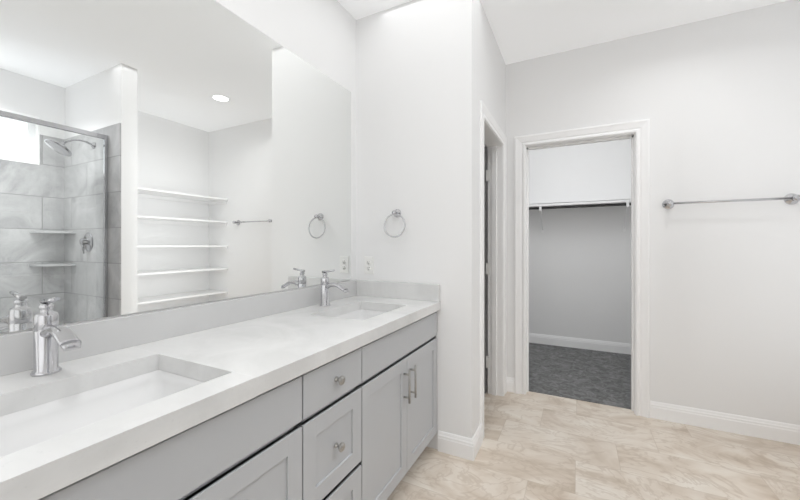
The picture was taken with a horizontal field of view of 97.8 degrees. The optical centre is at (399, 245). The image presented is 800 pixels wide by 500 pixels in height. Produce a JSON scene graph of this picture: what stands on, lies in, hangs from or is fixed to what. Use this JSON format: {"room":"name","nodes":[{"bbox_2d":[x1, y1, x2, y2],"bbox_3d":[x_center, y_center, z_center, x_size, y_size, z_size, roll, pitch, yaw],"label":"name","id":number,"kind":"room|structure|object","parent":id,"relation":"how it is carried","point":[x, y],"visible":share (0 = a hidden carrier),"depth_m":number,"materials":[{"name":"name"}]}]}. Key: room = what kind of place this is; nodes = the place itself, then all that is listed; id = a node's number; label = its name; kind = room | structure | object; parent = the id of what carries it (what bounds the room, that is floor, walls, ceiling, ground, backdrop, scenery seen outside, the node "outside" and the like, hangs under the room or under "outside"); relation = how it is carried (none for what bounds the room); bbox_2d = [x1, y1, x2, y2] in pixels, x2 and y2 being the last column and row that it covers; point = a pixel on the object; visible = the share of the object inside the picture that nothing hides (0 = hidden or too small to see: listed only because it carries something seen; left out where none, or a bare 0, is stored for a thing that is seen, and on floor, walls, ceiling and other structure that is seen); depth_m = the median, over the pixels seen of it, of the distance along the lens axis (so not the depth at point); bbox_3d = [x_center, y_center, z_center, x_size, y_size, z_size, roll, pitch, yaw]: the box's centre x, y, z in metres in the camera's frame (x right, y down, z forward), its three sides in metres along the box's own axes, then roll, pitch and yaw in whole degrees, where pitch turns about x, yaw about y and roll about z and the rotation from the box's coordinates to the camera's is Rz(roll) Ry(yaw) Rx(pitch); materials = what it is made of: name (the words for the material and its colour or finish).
{"room":"bathroom","nodes":[
{"label":"bathroom","id":0,"kind":"room"},
{"bbox_2d":[0,0,355,335],"bbox_3d":[-1.028,-0.147,1.042,0.120,2.740,3.000,0,0,27],"label":"wall","id":1,"kind":"structure","parent":0,"point":[322,33],"depth_m":1.98,"materials":[{"name":"white paint"}]},
{"bbox_2d":[0,0,355,335],"bbox_3d":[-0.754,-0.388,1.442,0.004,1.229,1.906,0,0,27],"label":"mirror","id":2,"kind":"object","parent":1,"relation":"attached to","point":[155,154],"visible":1,"depth_m":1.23,"materials":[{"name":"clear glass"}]},
{"bbox_2d":[356,0,476,449],"bbox_3d":[-0.406,-0.147,2.476,1.892,2.740,0.120,0,0,27],"label":"wall","id":3,"kind":"structure","parent":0,"point":[416,60],"depth_m":2.12,"materials":[{"name":"white paint"}]},
{"bbox_2d":[365,256,373,273],"bbox_3d":[-0.204,0.133,2.301,0.072,0.116,0.008,0,0,27],"label":"outlet plate","id":4,"kind":"object","parent":3,"relation":"attached to","point":[369,261],"visible":1,"depth_m":2.30,"materials":[{"name":"plastic"}]},
{"bbox_2d":[384,209,405,237],"bbox_3d":[-0.029,-0.137,2.185,0.152,0.181,0.056,0,0,27],"label":"towel ring","id":5,"kind":"object","parent":3,"relation":"attached to","point":[397,213],"visible":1,"depth_m":2.18,"materials":[{"name":"silver metal"}]},
{"bbox_2d":[477,0,505,427],"bbox_3d":[0.623,-0.147,2.546,0.120,2.740,0.936,0,0,27],"label":"wall","id":6,"kind":"structure","parent":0,"point":[491,66],"depth_m":2.27,"materials":[{"name":"white paint"}]},
{"bbox_2d":[480,100,505,442],"bbox_3d":[0.634,0.164,2.554,0.135,2.118,0.836,0,0,27],"label":"door frame","id":7,"kind":"structure","parent":6,"relation":"attached to","point":[492,136],"depth_m":2.84,"materials":[{"name":"paint"}]},
{"bbox_2d":[484,147,489,392],"bbox_3d":[0.437,0.203,3.011,0.685,2.015,0.110,0,0,27],"label":"door","id":8,"kind":"structure","parent":7,"relation":"attached to","point":[486,172],"depth_m":2.85,"materials":[{"name":"white wood"}]},
{"bbox_2d":[337,0,788,64],"bbox_3d":[0.519,-1.567,1.755,4.434,0.100,5.910,0,0,27],"label":"ceiling","id":9,"kind":"structure","parent":0,"point":[523,30],"depth_m":2.32,"materials":[{"name":"paint"}]},
{"bbox_2d":[529,139,630,343],"bbox_3d":[2.098,-0.147,4.200,2.240,2.740,0.120,0,0,27],"label":"wall","id":10,"kind":"structure","parent":0,"point":[580,265],"depth_m":4.12,"materials":[{"name":"paint"}]},
{"bbox_2d":[529,198,630,232],"bbox_3d":[1.999,-0.319,4.003,1.999,0.334,0.316,0,0,27],"label":"shelf rail","id":11,"kind":"object","parent":10,"relation":"attached to","point":[618,202],"visible":0.52,"depth_m":3.87,"materials":[{"name":"white metal"}]},
{"bbox_2d":[529,343,630,408],"bbox_3d":[1.480,1.270,3.651,4.434,0.106,1.658,0,0,27],"label":"floor","id":12,"kind":"structure","parent":0,"point":[600,377],"depth_m":3.31,"materials":[{"name":"grey carpet"}]},
{"bbox_2d":[387,387,799,499],"bbox_3d":[0.143,1.273,1.015,4.434,0.100,4.252,0,0,27],"label":"floor","id":13,"kind":"structure","parent":0,"point":[535,446],"depth_m":1.97,"materials":[{"name":"beige tile"}]},
{"bbox_2d":[0,269,440,499],"bbox_3d":[-0.465,0.677,1.331,0.618,1.091,1.968,0,0,27],"label":"vanity","id":14,"kind":"object","parent":13,"relation":"on","point":[326,391],"visible":1,"depth_m":1.02,"materials":[{"name":"paint"}]},
{"bbox_2d":[484,0,799,424],"bbox_3d":[1.098,-0.147,2.898,4.194,2.740,0.120,0,0,27],"label":"wall","id":15,"kind":"structure","parent":0,"point":[720,95],"depth_m":2.34,"materials":[{"name":"paint"}]},
{"bbox_2d":[515,119,649,417],"bbox_3d":[1.393,0.164,2.748,0.921,2.118,0.167,0,0,27],"label":"trim","id":16,"kind":"structure","parent":15,"relation":"attached to","point":[638,131],"depth_m":2.57,"materials":[{"name":"paint"}]},
{"bbox_2d":[438,333,799,460],"bbox_3d":[1.009,1.161,1.506,3.094,0.123,5.670,0,0,27],"label":"baseboard","id":17,"kind":"structure","parent":15,"relation":"attached to","point":[448,443],"depth_m":2.30,"materials":[{"name":"paint"}]},
{"bbox_2d":[662,193,799,208],"bbox_3d":[2.128,-0.285,2.264,0.683,0.068,0.077,0,0,27],"label":"rail","id":18,"kind":"object","parent":15,"relation":"attached to","point":[791,198],"visible":1,"depth_m":2.22,"materials":[{"name":"silver metal"}]}
]}

